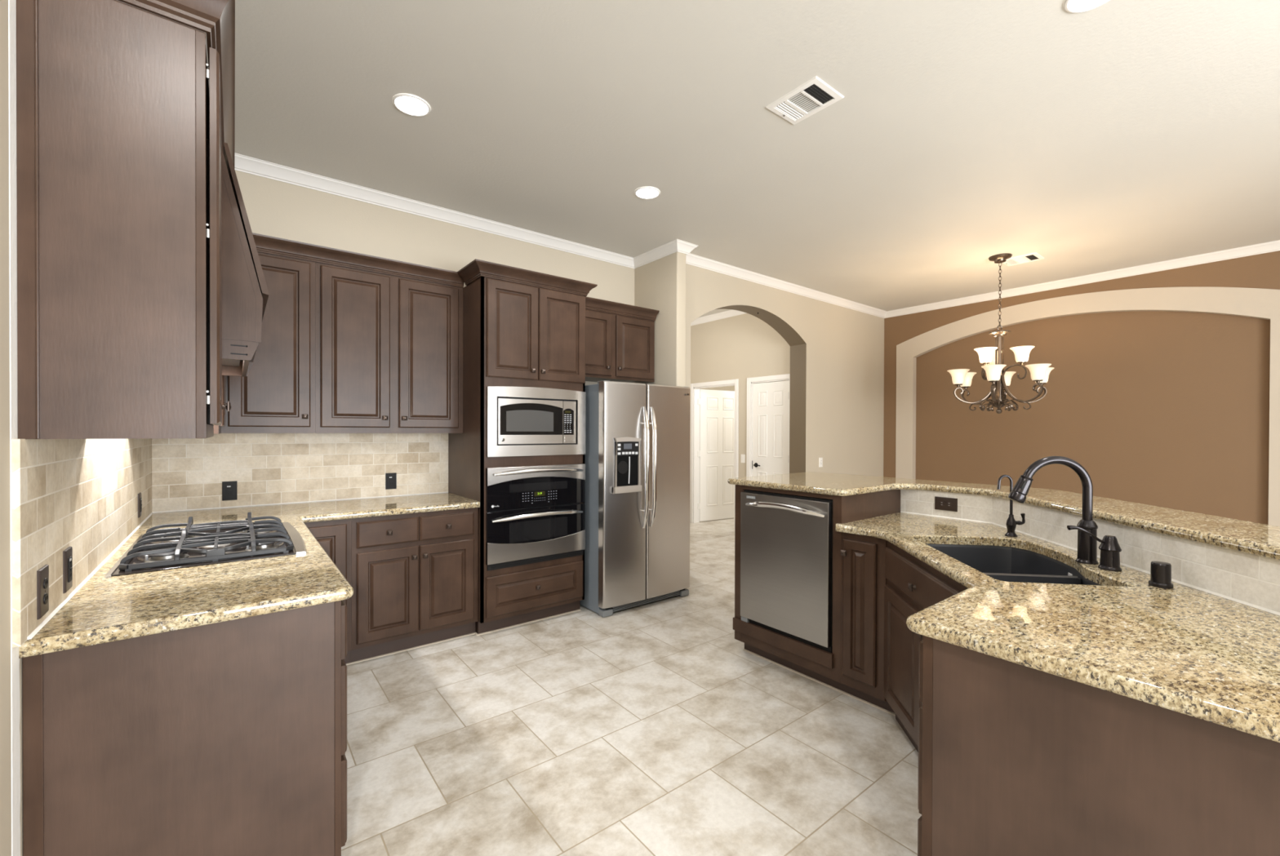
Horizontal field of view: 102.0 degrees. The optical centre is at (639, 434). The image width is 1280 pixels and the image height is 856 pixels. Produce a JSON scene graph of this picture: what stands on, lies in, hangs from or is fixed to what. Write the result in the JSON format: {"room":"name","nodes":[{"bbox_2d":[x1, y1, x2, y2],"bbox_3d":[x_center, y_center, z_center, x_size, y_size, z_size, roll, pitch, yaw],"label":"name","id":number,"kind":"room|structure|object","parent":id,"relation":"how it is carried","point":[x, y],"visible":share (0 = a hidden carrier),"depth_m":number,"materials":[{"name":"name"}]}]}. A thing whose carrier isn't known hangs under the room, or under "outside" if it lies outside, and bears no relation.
{"room":"kitchen","nodes":[
{"label":"kitchen","id":0,"kind":"room"},
{"bbox_2d":[0,0,22,855],"bbox_3d":[-0.655,-0.149,0.114,0.120,3.082,7.390,0,0,-38],"label":"wall","id":1,"kind":"structure","parent":0,"point":[5,510],"depth_m":1.11,"materials":[{"name":"beige paint"}]},
{"bbox_2d":[8,0,20,855],"bbox_3d":[-1.391,-0.156,1.151,0.002,3.079,0.056,0,0,-38],"label":"trim","id":2,"kind":"structure","parent":1,"relation":"attached to","point":[15,660],"depth_m":1.15,"materials":[{"name":"beige wood"}]},
{"bbox_2d":[36,564,48,619],"bbox_3d":[-1.462,0.386,1.271,0.009,0.117,0.073,0,0,-38],"label":"wall outlet","id":3,"kind":"object","parent":1,"relation":"attached to","point":[42,574],"visible":1,"depth_m":1.26,"materials":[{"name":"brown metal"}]},
{"bbox_2d":[43,577,48,589],"bbox_3d":[-1.460,0.367,1.273,0.002,0.026,0.031,0,0,-38],"label":"socket","id":4,"kind":"object","parent":3,"relation":"attached to","point":[45,580],"depth_m":1.27,"materials":[{"name":"black plastic"}]},
{"bbox_2d":[43,593,48,604],"bbox_3d":[-1.460,0.405,1.273,0.002,0.026,0.031,0,0,-38],"label":"socket","id":5,"kind":"object","parent":3,"relation":"attached to","point":[45,595],"depth_m":1.27,"materials":[{"name":"black plastic"}]},
{"bbox_2d":[62,546,72,593],"bbox_3d":[-1.610,0.381,1.460,0.010,0.117,0.073,0,0,-38],"label":"wall outlet","id":6,"kind":"object","parent":1,"relation":"attached to","point":[68,553],"visible":1,"depth_m":1.44,"materials":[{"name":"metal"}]},
{"bbox_2d":[68,555,72,582],"bbox_3d":[-1.608,0.381,1.462,0.002,0.068,0.033,0,0,-38],"label":"receptacle","id":7,"kind":"object","parent":6,"relation":"attached to","point":[70,557],"depth_m":1.46,"materials":[{"name":"black plastic"}]},
{"bbox_2d":[12,439,151,647],"bbox_3d":[-2.098,0.232,2.064,0.013,0.459,2.346,0,0,-38],"label":"backsplash","id":8,"kind":"structure","parent":1,"relation":"attached to","point":[81,495],"depth_m":1.46,"materials":[{"name":"tile"}]},
{"bbox_2d":[16,0,231,439],"bbox_3d":[-1.440,-0.525,1.519,0.375,1.068,0.621,0,0,-38],"label":"upper cabinet","id":9,"kind":"object","parent":1,"relation":"attached to","point":[119,146],"visible":0.97,"depth_m":1.26,"materials":[{"name":"brown wood"}]},
{"bbox_2d":[117,0,235,169],"bbox_3d":[-1.833,-1.115,2.029,0.386,0.104,2.020,0,0,-38],"label":"crown molding","id":10,"kind":"structure","parent":9,"relation":"attached to","point":[215,18],"depth_m":1.39,"materials":[{"name":"brown wood"}]},
{"bbox_2d":[137,493,142,518],"bbox_3d":[-2.480,0.352,2.570,0.010,0.117,0.073,0,0,-38],"label":"wall outlet","id":11,"kind":"object","parent":1,"relation":"attached to","point":[140,499],"visible":1,"depth_m":2.55,"materials":[{"name":"brown plastic"}]},
{"bbox_2d":[140,497,142,512],"bbox_3d":[-2.478,0.352,2.572,0.002,0.068,0.033,0,0,-38],"label":"receptacle","id":12,"kind":"object","parent":11,"relation":"attached to","point":[140,498],"depth_m":2.57,"materials":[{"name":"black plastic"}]},
{"bbox_2d":[213,375,231,434],"bbox_3d":[-2.397,-0.533,2.746,0.358,1.057,0.863,0,0,-38],"label":"upper cabinet","id":13,"kind":"object","parent":1,"relation":"attached to","point":[217,428],"visible":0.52,"depth_m":2.52,"materials":[{"name":"brown wood"}]},
{"bbox_2d":[27,492,448,639],"bbox_3d":[-1.444,0.458,2.600,1.678,0.006,2.288,0,0,-38],"label":"trim","id":14,"kind":"structure","parent":1,"relation":"attached to","point":[38,628],"depth_m":2.03,"materials":[{"name":"beige stone"}]},
{"bbox_2d":[222,142,268,377],"bbox_3d":[-1.833,-0.669,2.122,0.475,0.781,0.787,0,0,-38],"label":"range hood","id":15,"kind":"object","parent":1,"relation":"attached to","point":[245,293],"visible":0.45,"depth_m":1.91,"materials":[{"name":"brown wood"}]},
{"bbox_2d":[222,359,239,366],"bbox_3d":[-1.855,-0.330,2.107,0.360,0.012,0.690,0,0,-38],"label":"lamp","id":16,"kind":"object","parent":15,"relation":"on","point":[224,362],"depth_m":2.35,"materials":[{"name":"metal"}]},
{"bbox_2d":[235,170,634,385],"bbox_3d":[-1.427,-0.175,4.140,3.630,3.082,0.100,0,0,-38],"label":"wall","id":17,"kind":"structure","parent":0,"point":[273,208],"depth_m":3.79,"materials":[{"name":"beige paint"}]},
{"bbox_2d":[222,480,237,501],"bbox_3d":[-2.531,0.350,3.194,0.073,0.117,0.010,0,0,-38],"label":"wall outlet","id":18,"kind":"object","parent":17,"relation":"attached to","point":[229,489],"visible":1,"depth_m":3.19,"materials":[{"name":"black plastic"}]},
{"bbox_2d":[226,485,233,497],"bbox_3d":[-2.529,0.350,3.192,0.033,0.068,0.002,0,0,-38],"label":"receptacle","id":19,"kind":"object","parent":18,"relation":"attached to","point":[229,489],"depth_m":3.19,"materials":[{"name":"black plastic"}]},
{"bbox_2d":[221,252,315,433],"bbox_3d":[-2.270,-0.535,3.168,0.452,1.057,0.376,0,0,-38],"label":"upper cabinet","id":20,"kind":"object","parent":17,"relation":"attached to","point":[277,395],"visible":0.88,"depth_m":3.08,"materials":[{"name":"brown wood"}]},
{"bbox_2d":[151,433,448,511],"bbox_3d":[-2.151,0.224,3.505,1.680,0.459,0.012,0,0,-38],"label":"backsplash","id":21,"kind":"structure","parent":17,"relation":"attached to","point":[188,473],"depth_m":3.39,"materials":[{"name":"tile"}]},
{"bbox_2d":[315,262,462,433],"bbox_3d":[-1.732,-0.535,3.590,0.914,1.057,0.376,0,0,-38],"label":"upper cabinet","id":22,"kind":"object","parent":17,"relation":"attached to","point":[388,348],"visible":0.99,"depth_m":3.42,"materials":[{"name":"brown wood"}]},
{"bbox_2d":[252,232,464,287],"bbox_3d":[-1.775,-1.105,3.327,1.304,0.085,0.068,0,0,-38],"label":"crown molding","id":23,"kind":"structure","parent":22,"relation":"on","point":[266,244],"depth_m":3.29,"materials":[{"name":"brown wood"}]},
{"bbox_2d":[385,472,396,489],"bbox_3d":[-1.807,0.341,3.761,0.073,0.117,0.010,0,0,-38],"label":"wall outlet","id":24,"kind":"object","parent":17,"relation":"attached to","point":[390,478],"visible":1,"depth_m":3.76,"materials":[{"name":"black plastic"}]},
{"bbox_2d":[388,476,393,485],"bbox_3d":[-1.806,0.341,3.759,0.033,0.068,0.002,0,0,-38],"label":"receptacle","id":25,"kind":"object","parent":24,"relation":"attached to","point":[390,478],"depth_m":3.76,"materials":[{"name":"black plastic"}]},
{"bbox_2d":[585,297,659,383],"bbox_3d":[-0.332,-0.820,4.670,0.987,0.661,0.398,0,0,-38],"label":"upper cabinet","id":26,"kind":"object","parent":17,"relation":"attached to","point":[620,338],"visible":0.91,"depth_m":4.60,"materials":[{"name":"brown wood"}]},
{"bbox_2d":[341,518,921,855],"bbox_3d":[1.972,1.408,3.971,9.200,0.060,10.600,0,0,-38],"label":"floor","id":27,"kind":"structure","parent":0,"point":[651,729],"depth_m":2.28,"materials":[{"name":"tile"}]},
{"bbox_2d":[22,600,346,855],"bbox_3d":[-1.331,0.943,1.637,0.688,0.876,0.592,0,0,-38],"label":"base cabinet","id":28,"kind":"object","parent":27,"relation":"on","point":[226,738],"visible":0.88,"depth_m":1.38,"materials":[{"name":"brown wood"}]},
{"bbox_2d":[304,519,351,663],"bbox_3d":[-1.999,0.932,3.206,0.282,0.876,0.640,0,0,-38],"label":"base cabinet","id":29,"kind":"object","parent":27,"relation":"on","point":[335,536],"visible":0.23,"depth_m":3.01,"materials":[{"name":"brown wood"}]},
{"bbox_2d":[350,507,478,662],"bbox_3d":[-1.580,0.931,3.518,0.761,0.876,0.666,0,0,-38],"label":"base cabinet","id":30,"kind":"object","parent":27,"relation":"on","point":[415,576],"visible":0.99,"depth_m":3.25,"materials":[{"name":"brown wood"}]},
{"bbox_2d":[345,608,580,665],"bbox_3d":[-1.188,1.368,3.488,1.810,0.006,0.051,0,0,-38],"label":"trim","id":31,"kind":"structure","parent":27,"relation":"on","point":[475,633],"depth_m":3.48,"materials":[{"name":"brown wood"}]},
{"bbox_2d":[448,258,597,634],"bbox_3d":[-0.934,0.110,3.977,0.952,2.516,0.748,0,0,-38],"label":"tall cabinet","id":32,"kind":"object","parent":27,"relation":"on","point":[522,327],"visible":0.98,"depth_m":3.67,"materials":[{"name":"brown wood"}]},
{"bbox_2d":[485,463,585,571],"bbox_3d":[-0.866,0.575,3.907,0.772,0.698,0.586,0,0,-38],"label":"wall oven","id":33,"kind":"object","parent":32,"relation":"in","point":[535,514],"visible":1,"depth_m":3.69,"materials":[{"name":"silver metal"}]},
{"bbox_2d":[486,386,586,457],"bbox_3d":[-0.820,-0.092,3.852,0.774,0.489,0.322,0,0,-38],"label":"microwave","id":34,"kind":"object","parent":32,"relation":"in","point":[522,421],"visible":1,"depth_m":3.70,"materials":[{"name":"metal"}]},
{"bbox_2d":[580,380,690,617],"bbox_3d":[-0.154,0.483,4.412,0.890,1.772,0.930,0,0,-38],"label":"refrigerator","id":35,"kind":"object","parent":27,"relation":"on","point":[637,456],"visible":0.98,"depth_m":4.01,"materials":[{"name":"grey metal"}]},
{"bbox_2d":[733,484,900,693],"bbox_3d":[1.078,0.851,3.196,0.676,1.058,0.731,0,0,-38],"label":"base cabinet","id":36,"kind":"object","parent":27,"relation":"on","point":[819,664],"visible":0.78,"depth_m":2.91,"materials":[{"name":"brown wood"}]},
{"bbox_2d":[740,489,833,653],"bbox_3d":[1.034,0.770,3.153,0.684,0.840,0.614,0,0,-38],"label":"dishwasher","id":37,"kind":"object","parent":36,"relation":"in","point":[786,540],"visible":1,"depth_m":2.95,"materials":[{"name":"silver metal"}]},
{"bbox_2d":[742,648,895,715],"bbox_3d":[0.960,1.378,2.927,0.012,0.006,0.965,0,0,-38],"label":"trim","id":38,"kind":"structure","parent":27,"relation":"on","point":[744,650],"depth_m":2.85,"materials":[{"name":"brown wood"}]},
{"bbox_2d":[840,532,894,713],"bbox_3d":[1.403,0.946,2.745,0.686,0.876,0.378,0,0,-38],"label":"base cabinet","id":39,"kind":"object","parent":27,"relation":"on","point":[864,580],"visible":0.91,"depth_m":2.60,"materials":[{"name":"brown wood"}]},
{"bbox_2d":[883,541,967,752],"bbox_3d":[1.420,0.950,2.040,0.646,0.876,0.905,0,0,7],"label":"base cabinet","id":40,"kind":"object","parent":27,"relation":"on","point":[913,586],"visible":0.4,"depth_m":2.24,"materials":[{"name":"brown wood"}]},
{"bbox_2d":[917,635,1279,855],"bbox_3d":[1.361,0.956,1.021,0.598,0.876,1.376,0,0,-38],"label":"base cabinet","id":41,"kind":"object","parent":27,"relation":"on","point":[1015,759],"visible":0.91,"depth_m":1.11,"materials":[{"name":"brown wood"}]},
{"bbox_2d":[835,512,1279,742],"bbox_3d":[1.237,0.494,1.711,0.986,0.038,2.849,0,0,7],"label":"countertop","id":42,"kind":"structure","parent":41,"relation":"on","point":[1182,649],"depth_m":1.28,"materials":[{"name":"beige stone"}]},
{"bbox_2d":[996,475,1025,537],"bbox_3d":[1.721,0.330,2.402,0.115,0.285,0.050,0,0,26],"label":"filter faucet","id":43,"kind":"object","parent":42,"relation":"on","point":[1011,523],"visible":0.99,"depth_m":2.40,"materials":[{"name":"black metal"}]},
{"bbox_2d":[925,543,1100,585],"bbox_3d":[1.447,0.603,2.017,0.528,0.180,0.808,0,0,7],"label":"sink","id":44,"kind":"object","parent":42,"relation":"in","point":[1007,564],"visible":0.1,"depth_m":2.31,"materials":[{"name":"grey"}]},
{"bbox_2d":[1008,456,1098,564],"bbox_3d":[1.540,0.278,1.931,0.303,0.394,0.067,0,0,5],"label":"kitchen faucet","id":45,"kind":"object","parent":42,"relation":"on","point":[1086,544],"visible":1,"depth_m":1.91,"materials":[{"name":"black metal"}]},
{"bbox_2d":[900,511,1279,615],"bbox_3d":[1.704,0.474,1.674,0.300,0.006,2.860,0,0,0],"label":"trim","id":46,"kind":"structure","parent":42,"relation":"on","point":[1032,535],"depth_m":1.78,"materials":[{"name":"beige stone"}]},
{"bbox_2d":[1066,525,1122,571],"bbox_3d":[1.604,0.400,1.822,0.166,0.151,0.063,0,0,-3],"label":"soap dispenser","id":47,"kind":"object","parent":42,"relation":"on","point":[1110,549],"visible":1,"depth_m":1.81,"materials":[{"name":"black metal"}]},
{"bbox_2d":[1148,560,1173,589],"bbox_3d":[1.634,0.439,1.625,0.056,0.075,0.056,0,0,-38],"label":"air gap","id":48,"kind":"object","parent":42,"relation":"on","point":[1160,571],"visible":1,"depth_m":1.61,"materials":[{"name":"black metal"}]},
{"bbox_3d":[-2.029,0.936,2.528,0.686,0.876,1.670,0,0,-38],"label":"base cabinet","id":49,"kind":"object","parent":27,"relation":"on","visible":0},
{"bbox_2d":[18,493,479,658],"bbox_3d":[-1.449,0.480,2.600,1.692,0.038,2.304,0,0,-38],"label":"countertop","id":50,"kind":"structure","parent":49,"relation":"on","point":[111,609],"depth_m":1.59,"materials":[{"name":"beige stone"}]},
{"bbox_2d":[104,512,306,577],"bbox_3d":[-1.764,0.422,2.175,0.567,0.080,0.822,0,0,-38],"label":"gas cooktop","id":51,"kind":"object","parent":50,"relation":"in","point":[228,541],"visible":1,"depth_m":2.01,"materials":[{"name":"black metal"}]},
{"bbox_2d":[634,252,685,386],"bbox_3d":[0.181,-0.174,4.937,0.114,3.082,0.630,0,0,-38],"label":"wall","id":52,"kind":"structure","parent":0,"point":[660,285],"depth_m":4.75,"materials":[{"name":"beige paint"}]},
{"bbox_2d":[134,0,1279,317],"bbox_3d":[1.982,-1.734,3.953,9.200,0.060,10.600,0,0,-38],"label":"ceiling","id":53,"kind":"structure","parent":0,"point":[1115,135],"depth_m":2.83,"materials":[{"name":"beige paint"}]},
{"bbox_2d":[392,93,431,116],"bbox_3d":[-1.183,-1.702,2.683,0.182,0.008,0.182,0,0,-38],"label":"recessed light","id":54,"kind":"object","parent":53,"relation":"in","point":[408,104],"visible":1,"depth_m":2.67,"materials":[{"name":"white paint"}]},
{"bbox_2d":[634,186,660,199],"bbox_3d":[0.052,-1.704,3.660,0.182,0.008,0.182,0,0,-38],"label":"recessed light","id":55,"kind":"object","parent":53,"relation":"in","point":[646,193],"visible":1,"depth_m":3.65,"materials":[{"name":"white paint"}]},
{"bbox_2d":[765,75,844,124],"bbox_3d":[0.840,-1.692,2.648,0.246,0.016,0.298,0,0,-38],"label":"ceiling vent","id":56,"kind":"object","parent":53,"relation":"in","point":[808,99],"visible":1,"depth_m":2.63,"materials":[{"name":"white paint"}]},
{"bbox_2d":[946,253,1053,413],"bbox_3d":[3.453,-0.949,4.972,0.889,1.509,0.858,0,0,-38],"label":"chandelier","id":57,"kind":"object","parent":53,"relation":"hanging from","point":[989,357],"visible":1,"depth_m":4.91,"materials":[{"name":"white glass"}]},
{"bbox_2d":[1003,252,1044,266],"bbox_3d":[3.717,-1.696,5.046,0.270,0.016,0.300,0,0,-38],"label":"ceiling vent","id":58,"kind":"object","parent":53,"relation":"in","point":[1027,258],"visible":0.95,"depth_m":5.02,"materials":[{"name":"white paint"}]},
{"bbox_2d":[1063,0,1110,13],"bbox_3d":[1.744,-1.689,1.987,0.182,0.008,0.182,0,0,-38],"label":"recessed light","id":59,"kind":"object","parent":53,"relation":"in","point":[1070,6],"visible":1,"depth_m":2.04,"materials":[{"name":"white paint"}]},
{"bbox_2d":[700,386,734,391],"bbox_3d":[2.254,-0.188,8.489,2.780,3.082,2.815,0,0,-38],"label":"wall","id":60,"kind":"structure","parent":0,"point":[729,388],"depth_m":9.59,"materials":[{"name":"beige paint"}]},
{"bbox_2d":[689,378,738,531],"bbox_3d":[1.428,0.293,7.833,0.951,2.122,0.959,0,0,-38],"label":"door","id":61,"kind":"structure","parent":60,"relation":"in","point":[714,438],"depth_m":8.03,"materials":[{"name":"white paint"}]},
{"bbox_2d":[690,313,790,477],"bbox_3d":[1.020,-0.188,7.712,0.120,3.082,3.115,0,0,-38],"label":"wall","id":62,"kind":"structure","parent":0,"point":[742,347],"depth_m":7.15,"materials":[{"name":"beige paint"}]},
{"bbox_2d":[690,309,746,325],"bbox_3d":[0.103,-1.689,6.918,2.300,0.076,3.015,0,0,-38],"label":"trim","id":63,"kind":"structure","parent":62,"relation":"attached to","point":[729,313],"depth_m":7.45,"materials":[{"name":"white paint"}]},
{"bbox_2d":[741,454,745,462],"bbox_3d":[1.411,0.336,7.108,0.010,0.117,0.073,0,0,-38],"label":"light switch","id":64,"kind":"object","parent":62,"relation":"attached to","point":[743,456],"visible":1,"depth_m":7.09,"materials":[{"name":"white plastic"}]},
{"bbox_2d":[746,373,790,476],"bbox_3d":[1.722,0.300,6.783,0.162,2.122,0.744,0,0,-38],"label":"door","id":65,"kind":"structure","parent":62,"relation":"in","point":[767,446],"depth_m":6.79,"materials":[{"name":"white paint"}]},
{"bbox_2d":[685,263,884,476],"bbox_3d":[1.837,-0.176,6.228,4.185,3.082,0.230,0,0,-38],"label":"wall","id":66,"kind":"structure","parent":0,"point":[845,378],"depth_m":6.51,"materials":[{"name":"beige paint"}]},
{"bbox_2d":[119,0,1279,318],"bbox_3d":[2.437,-1.655,2.461,7.645,0.076,7.290,0,0,-38],"label":"trim","id":67,"kind":"structure","parent":66,"relation":"attached to","point":[243,163],"depth_m":4.73,"materials":[{"name":"white paint"}]},
{"bbox_2d":[716,305,806,473],"bbox_3d":[1.166,-0.007,5.703,1.901,2.745,0.230,0,0,-38],"label":"arch","id":68,"kind":"object","parent":66,"relation":"attached to","point":[797,345],"visible":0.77,"depth_m":6.26,"materials":[{"name":"beige paint"}]},
{"bbox_2d":[818,457,822,467],"bbox_3d":[2.233,0.348,6.391,0.073,0.117,0.009,0,0,-38],"label":"wall outlet","id":69,"kind":"object","parent":66,"relation":"attached to","point":[820,460],"visible":1,"depth_m":6.38,"materials":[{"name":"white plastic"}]},
{"bbox_2d":[883,250,1279,477],"bbox_3d":[5.570,-0.155,4.666,0.005,3.082,6.875,0,0,-38],"label":"wall","id":70,"kind":"structure","parent":0,"point":[1261,271],"depth_m":5.74,"materials":[{"name":"brown paint"}]},
{"bbox_2d":[895,286,1279,526],"bbox_3d":[4.690,-0.079,5.849,0.091,2.910,3.534,0,0,-38],"label":"trim","id":71,"kind":"structure","parent":70,"relation":"attached to","point":[1255,303],"depth_m":5.49,"materials":[{"name":"beige paint"}]},
{"bbox_2d":[915,311,1270,524],"bbox_3d":[4.749,-0.104,5.896,0.060,2.960,3.534,0,0,-38],"label":"niche","id":72,"kind":"object","parent":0,"point":[1169,410],"visible":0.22,"depth_m":5.43,"materials":[{"name":"brown paint"}]},
{"bbox_3d":[1.414,0.859,1.954,1.920,1.058,3.100,0,0,-38],"label":"wall","id":73,"kind":"structure","parent":0,"visible":0},
{"bbox_2d":[934,496,957,511],"bbox_3d":[1.714,0.392,2.904,0.009,0.073,0.117,0,0,-38],"label":"wall outlet","id":74,"kind":"object","parent":73,"relation":"attached to","point":[940,503],"visible":1,"depth_m":2.90,"materials":[{"name":"brown plastic"}]},
{"bbox_2d":[938,501,944,506],"bbox_3d":[1.700,0.392,2.918,0.002,0.026,0.031,0,0,-38],"label":"socket","id":75,"kind":"object","parent":74,"relation":"attached to","point":[940,503],"depth_m":2.92,"materials":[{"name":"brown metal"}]},
{"bbox_2d":[946,502,952,506],"bbox_3d":[1.724,0.392,2.888,0.002,0.026,0.031,0,0,-38],"label":"socket","id":76,"kind":"object","parent":74,"relation":"attached to","point":[948,504],"depth_m":2.89,"materials":[{"name":"brown plastic"}]},
{"bbox_2d":[727,471,1279,560],"bbox_3d":[1.657,0.311,2.131,1.390,0.036,3.574,0,0,-17],"label":"bar","id":77,"kind":"object","parent":73,"relation":"on","point":[1260,540],"visible":1,"depth_m":2.15,"materials":[{"name":"beige stone"}]},
{"bbox_2d":[900,489,1279,613],"bbox_3d":[1.711,0.405,1.659,0.309,0.144,2.907,0,0,0],"label":"backsplash","id":78,"kind":"structure","parent":73,"relation":"attached to","point":[1254,580],"depth_m":1.77,"materials":[{"name":"tile"}]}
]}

